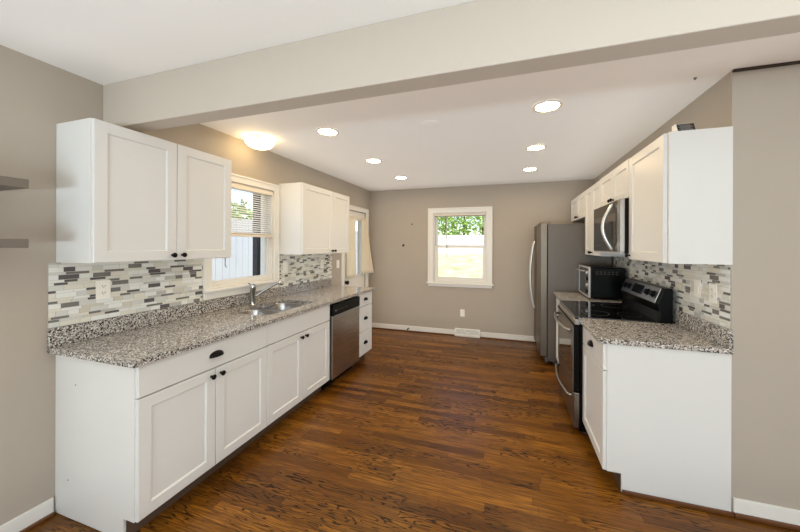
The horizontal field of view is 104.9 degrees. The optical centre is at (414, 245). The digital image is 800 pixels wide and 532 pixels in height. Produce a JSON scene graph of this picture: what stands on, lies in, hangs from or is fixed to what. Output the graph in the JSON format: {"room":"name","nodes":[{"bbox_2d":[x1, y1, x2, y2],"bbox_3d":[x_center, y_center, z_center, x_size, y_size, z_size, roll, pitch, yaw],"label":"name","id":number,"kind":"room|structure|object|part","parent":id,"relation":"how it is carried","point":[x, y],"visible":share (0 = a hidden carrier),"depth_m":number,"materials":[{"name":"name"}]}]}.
{"room":"kitchen","nodes":[
{"label":"kitchen","id":0,"kind":"room"},
{"bbox_2d":[0,45,370,525],"bbox_3d":[-2.062,0.241,1.613,0.150,2.440,8.470,0,0,17],"label":"wall","id":1,"kind":"structure","parent":0,"point":[36,95],"depth_m":1.61,"materials":[{"name":"beige paint"}]},
{"bbox_2d":[0,176,28,190],"bbox_3d":[-2.006,-0.285,1.106,0.252,0.042,0.732,0,0,17],"label":"floating shelf","id":2,"kind":"object","parent":1,"relation":"attached to","point":[6,183],"visible":1,"depth_m":1.39,"materials":[{"name":"brown paint"}]},
{"bbox_2d":[0,238,28,247],"bbox_3d":[-2.007,-0.011,1.106,0.252,0.042,0.732,0,0,17],"label":"floating shelf","id":3,"kind":"object","parent":1,"relation":"attached to","point":[4,242],"visible":1,"depth_m":1.38,"materials":[{"name":"brown paint"}]},
{"bbox_2d":[0,497,54,531],"bbox_3d":[-2.593,1.412,-0.396,0.026,0.095,4.320,0,0,17],"label":"baseboard","id":4,"kind":"structure","parent":1,"relation":"attached to","point":[44,511],"depth_m":1.59,"materials":[{"name":"white paint"}]},
{"bbox_3d":[-2.593,1.450,-0.396,0.026,0.020,4.320,0,0,17],"label":"shoe moulding","id":5,"kind":"part","parent":4,"relation":"part of","materials":[{"name":"brown wood"}]},
{"bbox_2d":[48,259,202,328],"bbox_3d":[-1.841,0.270,2.068,0.006,0.353,0.871,0,0,17],"label":"tile backsplash","id":6,"kind":"structure","parent":1,"relation":"attached to","point":[140,286],"depth_m":1.96,"materials":[{"name":"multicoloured tile"}]},
{"bbox_2d":[96,280,110,299],"bbox_3d":[-1.894,0.268,1.872,0.007,0.116,0.072,0,0,17],"label":"wall outlet","id":7,"kind":"object","parent":6,"relation":"attached to","point":[103,287],"visible":1,"depth_m":1.87,"materials":[{"name":"white plastic"}]},
{"bbox_2d":[100,284,106,288],"bbox_3d":[-1.892,0.248,1.871,0.002,0.029,0.034,0,0,17],"label":"socket","id":8,"kind":"object","parent":7,"relation":"attached to","point":[102,286],"depth_m":1.87,"materials":[{"name":"grey plastic"}]},
{"bbox_2d":[100,290,106,295],"bbox_3d":[-1.892,0.288,1.871,0.002,0.029,0.034,0,0,17],"label":"socket","id":9,"kind":"object","parent":7,"relation":"attached to","point":[102,292],"depth_m":1.87,"materials":[{"name":"grey plastic"}]},
{"bbox_2d":[56,118,231,262],"bbox_3d":[-1.674,-0.286,2.032,0.341,0.758,0.838,0,0,17],"label":"upper cabinet","id":10,"kind":"object","parent":1,"relation":"attached to","point":[123,194],"visible":1,"depth_m":1.78,"materials":[{"name":"white paint"}]},
{"bbox_3d":[-1.611,-0.286,1.798,0.020,0.752,0.419,0,0,17],"label":"door","id":11,"kind":"part","parent":10,"relation":"part of","materials":[{"name":"white paint"}]},
{"bbox_3d":[-1.489,-0.286,2.196,0.020,0.752,0.407,0,0,17],"label":"door","id":12,"kind":"part","parent":10,"relation":"part of","materials":[{"name":"white paint"}]},
{"bbox_2d":[202,173,280,300],"bbox_3d":[-1.639,-0.099,2.906,0.195,1.088,0.854,0,0,17],"label":"window","id":13,"kind":"structure","parent":1,"relation":"in","point":[270,247],"depth_m":3.14,"materials":[{"name":"white paint"}]},
{"bbox_3d":[-1.641,0.114,2.904,0.035,0.462,0.689,0,0,17],"label":"sash","id":14,"kind":"part","parent":13,"relation":"part of","materials":[{"name":"white paint"}]},
{"bbox_3d":[-1.570,0.403,2.884,0.045,0.084,0.854,0,0,17],"label":"sill","id":15,"kind":"part","parent":13,"relation":"part of","materials":[{"name":"white paint"}]},
{"bbox_3d":[-1.678,-0.331,2.916,0.035,0.467,0.689,0,0,17],"label":"sash","id":16,"kind":"part","parent":13,"relation":"part of","materials":[{"name":"white paint"}]},
{"bbox_2d":[231,183,272,237],"bbox_3d":[-1.597,-0.324,2.891,0.040,0.477,0.681,0,0,17],"label":"window blind","id":17,"kind":"object","parent":13,"relation":"attached to","point":[234,185],"visible":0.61,"depth_m":2.95,"materials":[{"name":"beige plastic"}]},
{"bbox_3d":[-1.601,-0.102,2.892,0.028,0.033,0.675,0,0,17],"label":"rail","id":18,"kind":"part","parent":17,"relation":"part of","materials":[{"name":"beige"}]},
{"bbox_2d":[278,253,331,286],"bbox_3d":[-1.309,0.270,3.795,0.006,0.356,1.046,0,0,17],"label":"tile backsplash","id":19,"kind":"structure","parent":1,"relation":"attached to","point":[301,268],"depth_m":3.72,"materials":[{"name":"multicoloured tile"}]},
{"bbox_2d":[283,262,287,272],"bbox_3d":[-1.425,0.241,3.395,0.007,0.116,0.072,0,0,17],"label":"light switch","id":20,"kind":"object","parent":19,"relation":"attached to","point":[285,264],"visible":1,"depth_m":3.39,"materials":[{"name":"white plastic"}]},
{"bbox_2d":[320,260,323,268],"bbox_3d":[-1.219,0.242,4.064,0.007,0.116,0.072,0,0,17],"label":"wall outlet","id":21,"kind":"object","parent":19,"relation":"attached to","point":[321,261],"visible":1,"depth_m":4.05,"materials":[{"name":"white plastic"}]},
{"bbox_2d":[278,182,348,254],"bbox_3d":[-1.153,-0.284,3.723,0.341,0.758,0.988,0,0,17],"label":"upper cabinet","id":22,"kind":"object","parent":1,"relation":"attached to","point":[313,219],"visible":1,"depth_m":3.38,"materials":[{"name":"white paint"}]},
{"bbox_3d":[-1.090,-0.284,3.490,0.020,0.752,0.572,0,0,17],"label":"door","id":23,"kind":"part","parent":22,"relation":"part of","materials":[{"name":"white paint"}]},
{"bbox_3d":[-0.946,-0.284,3.960,0.020,0.752,0.404,0,0,17],"label":"door","id":24,"kind":"part","parent":22,"relation":"part of","materials":[{"name":"white paint"}]},
{"bbox_2d":[341,205,368,286],"bbox_3d":[-0.961,0.417,4.960,0.119,2.096,0.877,0,0,17],"label":"door","id":25,"kind":"structure","parent":1,"relation":"in","point":[358,281],"depth_m":5.07,"materials":[{"name":"white paint"}]},
{"bbox_3d":[-0.989,0.030,4.968,0.058,0.940,0.535,0,0,17],"label":"light frame","id":26,"kind":"part","parent":25,"relation":"part of","materials":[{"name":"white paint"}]},
{"bbox_3d":[-0.991,0.450,4.969,0.045,2.010,0.725,0,0,17],"label":"panel","id":27,"kind":"part","parent":25,"relation":"part of","materials":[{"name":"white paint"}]},
{"bbox_3d":[-0.935,-0.447,4.966,0.057,0.025,0.672,0,0,17],"label":"curtain rod","id":28,"kind":"object","parent":25,"relation":"attached to","visible":0},
{"bbox_2d":[347,216,355,278],"bbox_3d":[-0.974,0.020,4.773,0.042,0.960,0.291,0,0,17],"label":"curtain","id":29,"kind":"object","parent":28,"relation":"hanging from","point":[351,256],"visible":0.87,"depth_m":4.79,"materials":[{"name":"beige fabric"}]},
{"bbox_2d":[361,218,373,273],"bbox_3d":[-0.811,0.003,5.208,0.078,0.925,0.278,0,0,34],"label":"curtain","id":30,"kind":"object","parent":28,"relation":"hanging from","point":[366,260],"visible":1,"depth_m":5.19,"materials":[{"name":"beige fabric"}]},
{"bbox_2d":[0,0,799,190],"bbox_3d":[0.822,-1.044,-0.111,6.670,0.150,10.070,0,0,17],"label":"ceiling","id":31,"kind":"structure","parent":0,"point":[486,127],"depth_m":1.92,"materials":[{"name":"white paint"}]},
{"bbox_2d":[244,134,273,149],"bbox_3d":[-1.407,-0.927,2.789,0.252,0.098,0.244,0,0,17],"label":"flush light","id":32,"kind":"object","parent":31,"relation":"attached to","point":[256,141],"visible":1,"depth_m":2.72,"materials":[{"name":"white glass"}]},
{"bbox_2d":[316,127,339,135],"bbox_3d":[-0.739,-0.969,2.619,0.196,0.008,0.196,0,0,17],"label":"recessed light","id":33,"kind":"object","parent":31,"relation":"in","point":[326,131],"visible":1,"depth_m":2.61,"materials":[{"name":"white paint"}]},
{"bbox_2d":[365,158,381,162],"bbox_3d":[-0.464,-0.968,3.513,0.196,0.008,0.196,0,0,17],"label":"recessed light","id":34,"kind":"object","parent":31,"relation":"in","point":[369,160],"visible":1,"depth_m":3.50,"materials":[{"name":"white paint"}]},
{"bbox_2d":[394,176,407,178],"bbox_3d":[-0.191,-0.967,4.383,0.196,0.008,0.196,0,0,17],"label":"recessed light","id":35,"kind":"object","parent":31,"relation":"in","point":[396,177],"visible":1,"depth_m":4.37,"materials":[{"name":"white paint"}]},
{"bbox_2d":[421,120,439,127],"bbox_3d":[0.131,-0.968,2.453,0.150,0.006,0.150,0,0,17],"label":"ceiling plate","id":36,"kind":"object","parent":31,"relation":"attached to","point":[430,123],"visible":1,"depth_m":2.45,"materials":[{"name":"white paint"}]},
{"bbox_2d":[103,0,799,131],"bbox_3d":[1.159,-0.834,0.987,6.370,0.268,0.105,0,0,17],"label":"beam","id":37,"kind":"structure","parent":31,"relation":"attached to","point":[478,40],"depth_m":1.27,"materials":[{"name":"beige paint"}]},
{"bbox_2d":[522,167,537,170],"bbox_3d":[1.458,-0.962,3.875,0.196,0.008,0.196,0,0,17],"label":"recessed light","id":38,"kind":"object","parent":31,"relation":"in","point":[528,168],"visible":1,"depth_m":3.87,"materials":[{"name":"white paint"}]},
{"bbox_2d":[525,144,546,150],"bbox_3d":[1.196,-0.963,3.023,0.196,0.008,0.196,0,0,17],"label":"recessed light","id":39,"kind":"object","parent":31,"relation":"in","point":[536,147],"visible":1,"depth_m":3.02,"materials":[{"name":"white paint"}]},
{"bbox_2d":[532,99,562,112],"bbox_3d":[0.921,-0.964,2.129,0.196,0.008,0.196,0,0,17],"label":"recessed light","id":40,"kind":"object","parent":31,"relation":"in","point":[550,105],"visible":1,"depth_m":2.12,"materials":[{"name":"white paint"}]},
{"bbox_2d":[28,328,799,531],"bbox_3d":[1.027,1.522,0.582,6.670,0.100,8.620,0,0,17],"label":"floor","id":41,"kind":"structure","parent":0,"point":[426,432],"depth_m":2.07,"materials":[{"name":"brown wood"}]},
{"bbox_2d":[55,325,266,531],"bbox_3d":[-1.516,1.021,1.981,0.681,0.884,0.839,0,0,17],"label":"base cabinet","id":42,"kind":"object","parent":41,"relation":"on","point":[130,443],"visible":0.96,"depth_m":1.64,"materials":[{"name":"white paint"}]},
{"bbox_3d":[-1.663,1.019,1.595,0.628,0.880,0.012,0,0,17],"label":"panel","id":43,"kind":"part","parent":42,"relation":"part of","materials":[{"name":"white paint"}]},
{"bbox_3d":[-1.292,1.050,1.695,0.020,0.596,0.413,0,0,17],"label":"door","id":44,"kind":"part","parent":42,"relation":"part of","materials":[{"name":"white paint"}]},
{"bbox_3d":[-1.229,0.666,1.895,0.020,0.159,0.832,0,0,17],"label":"drawer","id":45,"kind":"part","parent":42,"relation":"part of","materials":[{"name":"white paint"}]},
{"bbox_2d":[47,278,374,367],"bbox_3d":[-1.247,0.514,2.854,0.677,0.132,2.727,0,0,17],"label":"countertop","id":46,"kind":"structure","parent":42,"relation":"on","point":[134,340],"depth_m":2.00,"materials":[{"name":"stone"}]},
{"bbox_2d":[248,281,283,305],"bbox_3d":[-1.397,0.443,2.899,0.310,0.213,0.076,0,0,-26],"label":"faucet","id":47,"kind":"object","parent":46,"relation":"on","point":[253,295],"visible":1,"depth_m":2.84,"materials":[{"name":"silver metal"}]},
{"bbox_3d":[-1.377,0.412,2.917,0.260,0.150,0.037,0,0,-33],"label":"spout","id":48,"kind":"part","parent":47,"relation":"part of","materials":[{"name":"silver metal"}]},
{"bbox_2d":[239,303,305,314],"bbox_3d":[-1.264,0.677,2.783,0.444,0.192,0.659,0,0,17],"label":"sink","id":49,"kind":"object","parent":46,"relation":"in","point":[278,307],"visible":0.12,"depth_m":2.94,"materials":[{"name":"metal"}]},
{"bbox_3d":[-1.315,0.667,2.619,0.444,0.172,0.315,0,0,17],"label":"bowl","id":50,"kind":"part","parent":49,"relation":"part of","materials":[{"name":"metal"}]},
{"bbox_3d":[-1.216,0.677,2.941,0.444,0.192,0.328,0,0,17],"label":"bowl","id":51,"kind":"part","parent":49,"relation":"part of","materials":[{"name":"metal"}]},
{"bbox_3d":[-1.207,0.661,1.888,0.025,0.033,0.094,0,0,17],"label":"cup pull","id":52,"kind":"part","parent":42,"relation":"part of","materials":[{"name":"brown metal"}]},
{"bbox_3d":[-1.169,1.050,2.094,0.020,0.596,0.415,0,0,17],"label":"door","id":53,"kind":"part","parent":42,"relation":"part of","materials":[{"name":"white paint"}]},
{"bbox_2d":[251,305,329,439],"bbox_3d":[-1.269,1.022,2.783,0.681,0.884,0.838,0,0,17],"label":"base cabinet","id":54,"kind":"object","parent":41,"relation":"on","point":[298,346],"visible":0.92,"depth_m":2.61,"materials":[{"name":"white paint"}]},
{"bbox_3d":[-1.046,1.051,2.495,0.020,0.596,0.415,0,0,17],"label":"door","id":55,"kind":"part","parent":54,"relation":"part of","materials":[{"name":"white paint"}]},
{"bbox_3d":[-0.983,0.667,2.695,0.020,0.159,0.834,0,0,17],"label":"drawer","id":56,"kind":"part","parent":54,"relation":"part of","materials":[{"name":"white paint"}]},
{"bbox_3d":[-0.922,1.051,2.895,0.020,0.596,0.415,0,0,17],"label":"door","id":57,"kind":"part","parent":54,"relation":"part of","materials":[{"name":"white paint"}]},
{"bbox_2d":[321,296,359,389],"bbox_3d":[-1.046,1.025,3.474,0.643,0.880,0.598,0,0,17],"label":"dishwasher","id":58,"kind":"object","parent":41,"relation":"on","point":[344,314],"visible":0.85,"depth_m":3.31,"materials":[{"name":"silver metal"}]},
{"bbox_3d":[-0.764,1.039,3.393,0.046,0.643,0.587,0,0,17],"label":"door","id":59,"kind":"part","parent":58,"relation":"part of","materials":[{"name":"silver metal"}]},
{"bbox_3d":[-0.761,0.659,3.392,0.050,0.110,0.587,0,0,17],"label":"control panel","id":60,"kind":"part","parent":58,"relation":"part of","materials":[{"name":"black plastic"}]},
{"bbox_2d":[352,291,371,365],"bbox_3d":[-0.913,1.023,3.951,0.674,0.884,0.382,0,0,17],"label":"base cabinet","id":61,"kind":"object","parent":41,"relation":"on","point":[365,308],"visible":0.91,"depth_m":3.86,"materials":[{"name":"white paint"}]},
{"bbox_3d":[-0.623,0.668,3.863,0.020,0.159,0.378,0,0,17],"label":"drawer","id":62,"kind":"part","parent":61,"relation":"part of","materials":[{"name":"white paint"}]},
{"bbox_3d":[-0.624,0.906,3.863,0.020,0.303,0.378,0,0,17],"label":"drawer","id":63,"kind":"part","parent":61,"relation":"part of","materials":[{"name":"white paint"}]},
{"bbox_3d":[-0.625,1.207,3.863,0.020,0.286,0.378,0,0,17],"label":"drawer","id":64,"kind":"part","parent":61,"relation":"part of","materials":[{"name":"white paint"}]},
{"bbox_2d":[556,297,559,362],"bbox_3d":[1.904,1.033,3.335,0.654,0.884,0.642,0,0,17],"label":"base cabinet","id":65,"kind":"object","parent":41,"relation":"on","point":[557,299],"visible":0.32,"depth_m":3.66,"materials":[{"name":"white paint"}]},
{"bbox_3d":[1.679,1.060,3.572,0.020,0.596,0.319,0,0,17],"label":"door","id":66,"kind":"part","parent":65,"relation":"part of","materials":[{"name":"white paint"}]},
{"bbox_3d":[1.633,0.676,3.419,0.020,0.159,0.638,0,0,17],"label":"drawer","id":67,"kind":"part","parent":65,"relation":"part of","materials":[{"name":"white paint"}]},
{"bbox_2d":[553,292,621,302],"bbox_3d":[1.909,0.525,3.344,0.645,0.132,0.659,0,0,17],"label":"countertop","id":68,"kind":"structure","parent":65,"relation":"on","point":[571,296],"depth_m":3.27,"materials":[{"name":"stone"}]},
{"bbox_2d":[577,264,625,300],"bbox_3d":[2.033,0.393,3.389,0.367,0.338,0.479,0,0,17],"label":"toaster oven","id":69,"kind":"object","parent":68,"relation":"on","point":[595,281],"visible":0.99,"depth_m":3.17,"materials":[{"name":"black metal"}]},
{"bbox_3d":[1.915,0.385,3.484,0.012,0.276,0.328,0,0,17],"label":"door","id":70,"kind":"part","parent":69,"relation":"part of","materials":[{"name":"black glass"}]},
{"bbox_3d":[1.896,0.384,3.431,0.018,0.322,0.479,0,0,17],"label":"frame","id":71,"kind":"part","parent":69,"relation":"part of","materials":[{"name":"silver metal"}]},
{"bbox_2d":[529,223,611,364],"bbox_3d":[2.014,0.595,4.137,0.880,1.759,0.895,0,0,17],"label":"refrigerator","id":72,"kind":"object","parent":41,"relation":"on","point":[558,249],"visible":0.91,"depth_m":3.77,"materials":[{"name":"grey metal"}]},
{"bbox_3d":[1.636,0.399,4.262,0.082,0.938,0.031,0,0,17],"label":"handle","id":73,"kind":"part","parent":72,"relation":"part of","materials":[{"name":"silver metal"}]},
{"bbox_3d":[1.794,0.542,4.469,0.097,1.645,0.387,0,0,17],"label":"door","id":74,"kind":"part","parent":72,"relation":"part of","materials":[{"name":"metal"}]},
{"bbox_3d":[1.662,0.542,4.040,0.097,1.645,0.498,0,0,17],"label":"door","id":75,"kind":"part","parent":72,"relation":"part of","materials":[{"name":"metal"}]},
{"bbox_2d":[554,278,672,432],"bbox_3d":[1.626,0.892,2.682,0.724,1.165,0.771,0,0,17],"label":"range","id":76,"kind":"object","parent":41,"relation":"on","point":[642,301],"visible":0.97,"depth_m":2.47,"materials":[{"name":"black metal"}]},
{"bbox_3d":[1.319,0.673,2.777,0.080,0.022,0.685,0,0,17],"label":"handle","id":77,"kind":"part","parent":76,"relation":"part of","materials":[{"name":"silver metal"}]},
{"bbox_3d":[1.326,1.193,2.774,0.069,0.029,0.682,0,0,17],"label":"handle","id":78,"kind":"part","parent":76,"relation":"part of","materials":[{"name":"silver metal"}]},
{"bbox_3d":[1.353,0.882,2.766,0.005,0.511,0.755,0,0,17],"label":"door frame","id":79,"kind":"part","parent":76,"relation":"part of","materials":[{"name":"silver metal"}]},
{"bbox_3d":[1.376,1.286,2.758,0.043,0.275,0.757,0,0,17],"label":"storage drawer","id":80,"kind":"part","parent":76,"relation":"part of","materials":[{"name":"silver metal"}]},
{"bbox_3d":[1.376,0.882,2.759,0.045,0.513,0.757,0,0,17],"label":"oven door","id":81,"kind":"part","parent":76,"relation":"part of","materials":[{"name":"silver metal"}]},
{"bbox_3d":[1.380,0.596,2.758,0.039,0.044,0.763,0,0,17],"label":"trim","id":82,"kind":"part","parent":76,"relation":"part of","materials":[{"name":"silver metal"}]},
{"bbox_2d":[560,300,657,322],"bbox_3d":[1.627,0.563,2.682,0.545,0.021,0.771,0,0,17],"label":"cooktop","id":83,"kind":"object","parent":76,"relation":"in","point":[623,311],"depth_m":2.58,"materials":[{"name":"black glass"}]},
{"bbox_3d":[1.899,0.368,2.604,0.045,0.112,0.713,0,0,17],"label":"control panel","id":84,"kind":"part","parent":76,"relation":"part of","materials":[{"name":"silver metal"}]},
{"bbox_2d":[583,326,733,516],"bbox_3d":[1.507,1.032,2.026,0.652,0.884,0.552,0,0,17],"label":"base cabinet","id":85,"kind":"object","parent":41,"relation":"on","point":[658,420],"visible":0.97,"depth_m":1.77,"materials":[{"name":"white paint"}]},
{"bbox_3d":[1.211,0.670,2.125,0.025,0.033,0.094,0,0,17],"label":"cup pull","id":86,"kind":"part","parent":85,"relation":"part of","materials":[{"name":"brown metal"}]},
{"bbox_3d":[1.233,0.674,2.118,0.020,0.159,0.534,0,0,17],"label":"drawer","id":87,"kind":"part","parent":85,"relation":"part of","materials":[{"name":"white paint"}]},
{"bbox_3d":[1.231,1.059,2.118,0.020,0.596,0.534,0,0,17],"label":"door","id":88,"kind":"part","parent":85,"relation":"part of","materials":[{"name":"white paint"}]},
{"bbox_2d":[579,310,732,354],"bbox_3d":[1.502,0.524,2.025,0.645,0.132,0.556,0,0,17],"label":"countertop","id":89,"kind":"structure","parent":85,"relation":"on","point":[690,332],"depth_m":1.89,"materials":[{"name":"stone"}]},
{"bbox_3d":[1.486,1.463,1.750,0.526,0.022,0.012,0,0,17],"label":"shoe moulding","id":90,"kind":"part","parent":85,"relation":"part of","materials":[{"name":"brown wood"}]},
{"bbox_2d":[370,179,593,335],"bbox_3d":[0.925,0.252,5.046,3.540,2.440,0.150,0,0,17],"label":"wall","id":91,"kind":"structure","parent":0,"point":[402,295],"depth_m":5.02,"materials":[{"name":"beige paint"}]},
{"bbox_2d":[371,323,535,342],"bbox_3d":[0.895,1.424,4.962,3.540,0.095,0.026,0,0,17],"label":"baseboard","id":92,"kind":"structure","parent":91,"relation":"attached to","point":[499,336],"depth_m":5.08,"materials":[{"name":"white paint"}]},
{"bbox_2d":[426,206,493,288],"bbox_3d":[0.748,0.026,5.075,1.093,1.301,0.200,0,0,17],"label":"window","id":93,"kind":"structure","parent":91,"relation":"in","point":[485,281],"depth_m":5.03,"materials":[{"name":"white paint"}]},
{"bbox_3d":[0.724,0.642,5.003,1.093,0.067,0.050,0,0,17],"label":"sill","id":94,"kind":"part","parent":93,"relation":"part of","materials":[{"name":"white paint"}]},
{"bbox_2d":[435,213,485,252],"bbox_3d":[0.742,-0.164,5.042,0.830,0.710,0.027,0,0,17],"label":"window blind","id":95,"kind":"object","parent":93,"relation":"attached to","point":[478,214],"visible":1,"depth_m":5.07,"materials":[{"name":"beige plastic"}]},
{"bbox_3d":[0.765,-0.245,5.114,0.844,0.552,0.035,0,0,17],"label":"sash","id":96,"kind":"part","parent":93,"relation":"part of","materials":[{"name":"clear glass"}]},
{"bbox_3d":[0.751,0.293,5.076,0.844,0.594,0.035,0,0,17],"label":"sash","id":97,"kind":"part","parent":93,"relation":"part of","materials":[{"name":"white paint"}]},
{"bbox_2d":[460,309,464,316],"bbox_3d":[0.782,1.096,5.006,0.072,0.116,0.007,0,0,17],"label":"wall outlet","id":98,"kind":"object","parent":91,"relation":"attached to","point":[462,311],"visible":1,"depth_m":5.00,"materials":[{"name":"white plastic"}]},
{"bbox_2d":[455,328,479,337],"bbox_3d":[0.853,1.409,4.962,0.406,0.124,0.048,0,0,17],"label":"air vent","id":99,"kind":"object","parent":91,"relation":"in","point":[462,332],"visible":1,"depth_m":4.95,"materials":[{"name":"white metal"}]},
{"bbox_2d":[594,82,717,323],"bbox_3d":[2.281,0.257,3.179,0.150,2.440,2.920,0,0,17],"label":"wall","id":100,"kind":"structure","parent":0,"point":[703,111],"depth_m":2.06,"materials":[{"name":"beige paint"}]},
{"bbox_2d":[571,191,584,221],"bbox_3d":[2.280,-0.495,4.010,0.344,0.313,0.865,0,0,17],"label":"upper cabinet","id":101,"kind":"object","parent":100,"relation":"attached to","point":[577,204],"visible":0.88,"depth_m":3.99,"materials":[{"name":"white paint"}]},
{"bbox_3d":[2.218,-0.495,4.253,0.020,0.307,0.429,0,0,17],"label":"door","id":102,"kind":"part","parent":101,"relation":"part of","materials":[{"name":"white paint"}]},
{"bbox_3d":[2.092,-0.496,3.841,0.020,0.307,0.424,0,0,17],"label":"door","id":103,"kind":"part","parent":101,"relation":"part of","materials":[{"name":"white paint"}]},
{"bbox_2d":[585,180,628,256],"bbox_3d":[2.060,-0.273,3.298,0.344,0.758,0.621,0,0,17],"label":"upper cabinet","id":104,"kind":"object","parent":100,"relation":"attached to","point":[592,194],"visible":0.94,"depth_m":3.35,"materials":[{"name":"white paint"}]},
{"bbox_3d":[1.981,-0.274,3.483,0.020,0.752,0.305,0,0,17],"label":"door","id":105,"kind":"part","parent":104,"relation":"part of","materials":[{"name":"white paint"}]},
{"bbox_3d":[1.890,-0.274,3.188,0.020,0.752,0.304,0,0,17],"label":"door","id":106,"kind":"part","parent":104,"relation":"part of","materials":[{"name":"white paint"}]},
{"bbox_2d":[600,158,629,206],"bbox_3d":[1.856,-0.509,2.634,0.344,0.299,0.765,0,0,17],"label":"upper cabinet","id":107,"kind":"object","parent":100,"relation":"attached to","point":[614,186],"visible":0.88,"depth_m":2.60,"materials":[{"name":"white paint"}]},
{"bbox_3d":[1.787,-0.510,2.852,0.020,0.293,0.379,0,0,17],"label":"door","id":108,"kind":"part","parent":107,"relation":"part of","materials":[{"name":"white paint"}]},
{"bbox_2d":[594,198,628,253],"bbox_3d":[1.798,-0.147,2.651,0.445,0.421,0.764,0,0,17],"label":"microwave","id":109,"kind":"object","parent":107,"relation":"attached to","point":[611,220],"visible":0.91,"depth_m":2.48,"materials":[{"name":"silver metal"}]},
{"bbox_3d":[1.695,-0.154,2.720,0.031,0.403,0.692,0,0,17],"label":"door","id":110,"kind":"part","parent":109,"relation":"part of","materials":[{"name":"silver metal"}]},
{"bbox_3d":[1.567,-0.149,2.495,0.095,0.385,0.028,0,0,17],"label":"handle","id":111,"kind":"part","parent":109,"relation":"part of","materials":[{"name":"silver metal"}]},
{"bbox_3d":[1.582,-0.154,2.354,0.031,0.403,0.070,0,0,17],"label":"control panel","id":112,"kind":"part","parent":109,"relation":"part of","materials":[{"name":"silver metal"}]},
{"bbox_3d":[1.675,-0.510,2.489,0.020,0.293,0.374,0,0,17],"label":"door","id":113,"kind":"part","parent":107,"relation":"part of","materials":[{"name":"white paint"}]},
{"bbox_2d":[614,256,730,328],"bbox_3d":[2.031,0.334,2.635,0.006,0.455,1.968,0,0,17],"label":"tile backsplash","id":114,"kind":"structure","parent":100,"relation":"attached to","point":[680,278],"depth_m":2.06,"materials":[{"name":"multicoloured tile"}]},
{"bbox_2d":[694,279,700,297],"bbox_3d":[1.823,0.275,1.981,0.007,0.116,0.072,0,0,17],"label":"light switch","id":115,"kind":"object","parent":114,"relation":"attached to","point":[697,283],"visible":1,"depth_m":1.97,"materials":[{"name":"white plastic"}]},
{"bbox_2d":[709,283,716,303],"bbox_3d":[1.776,0.283,1.830,0.007,0.116,0.072,0,0,17],"label":"wall outlet","id":116,"kind":"object","parent":114,"relation":"attached to","point":[712,287],"visible":1,"depth_m":1.82,"materials":[{"name":"white plastic"}]},
{"bbox_2d":[625,126,732,264],"bbox_3d":[1.659,-0.275,1.998,0.344,0.758,0.560,0,0,17],"label":"upper cabinet","id":117,"kind":"object","parent":100,"relation":"attached to","point":[681,183],"visible":1,"depth_m":1.75,"materials":[{"name":"white paint"}]},
{"bbox_3d":[1.537,-0.275,2.043,0.020,0.752,0.538,0,0,17],"label":"door","id":118,"kind":"part","parent":117,"relation":"part of","materials":[{"name":"white paint"}]},
{"bbox_2d":[672,123,695,131],"bbox_3d":[1.615,-0.693,1.842,0.094,0.078,0.070,0,0,17],"label":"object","id":119,"kind":"object","parent":117,"relation":"on","point":[688,126],"visible":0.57,"depth_m":1.83,"materials":[{"name":"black plastic"}]},
{"bbox_2d":[718,64,799,511],"bbox_3d":[3.114,0.259,1.332,2.830,2.440,0.120,0,0,17],"label":"wall","id":120,"kind":"structure","parent":0,"point":[762,106],"depth_m":1.65,"materials":[{"name":"beige paint"}]},
{"bbox_2d":[732,497,799,530],"bbox_3d":[3.091,1.432,1.261,2.824,0.095,0.028,0,0,17],"label":"baseboard","id":121,"kind":"structure","parent":120,"relation":"attached to","point":[789,518],"depth_m":1.63,"materials":[{"name":"white paint"}]},
{"bbox_3d":[3.091,1.468,1.260,2.824,0.022,0.027,0,0,17],"label":"shoe moulding","id":122,"kind":"part","parent":121,"relation":"part of","materials":[{"name":"brown wood"}]},
{"bbox_2d":[732,60,799,72],"bbox_3d":[3.099,-0.954,1.269,2.830,0.013,0.012,0,0,17],"label":"trim","id":123,"kind":"structure","parent":120,"relation":"attached to","point":[791,62],"depth_m":1.64,"materials":[{"name":"brown"}]},
{"label":"outside","id":124,"kind":"structure","parent":0,"visible":0},
{"bbox_2d":[438,253,482,277],"bbox_3d":[2.280,1.127,24.409,70.000,1.700,72.000,0,0,17],"label":"ground","id":125,"kind":"structure","parent":124,"point":[468,265],"depth_m":12.57,"materials":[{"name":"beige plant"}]},
{"bbox_2d":[231,199,252,219],"bbox_3d":[-4.952,0.418,5.691,1.865,3.078,10.217,0,0,17],"label":"bush","id":126,"kind":"object","parent":125,"relation":"on","point":[241,199],"visible":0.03,"depth_m":7.17,"materials":[{"name":"green plant"}]},
{"bbox_2d":[253,193,260,275],"bbox_3d":[-2.135,0.261,4.283,0.120,3.400,0.200,0,0,17],"label":"porch post","id":127,"kind":"object","parent":125,"relation":"on","point":[256,240],"visible":0.05,"depth_m":4.19,"materials":[{"name":"black wood"}]},
{"bbox_2d":[212,219,357,279],"bbox_3d":[-2.647,0.719,8.159,0.064,2.460,16.039,0,0,17],"label":"wooden fence","id":128,"kind":"object","parent":125,"relation":"on","point":[240,263],"visible":0.03,"depth_m":5.82,"materials":[{"name":"white wood"}]},
{"bbox_2d":[438,216,483,234],"bbox_3d":[3.699,-2.325,18.754,14.292,5.621,2.309,0,0,17],"label":"hedge","id":129,"kind":"object","parent":125,"relation":"on","point":[451,220],"visible":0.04,"depth_m":18.59,"materials":[{"name":"green plant"}]},
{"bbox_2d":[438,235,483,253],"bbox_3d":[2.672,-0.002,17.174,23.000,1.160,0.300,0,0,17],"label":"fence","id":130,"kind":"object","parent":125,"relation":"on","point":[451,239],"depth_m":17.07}
]}

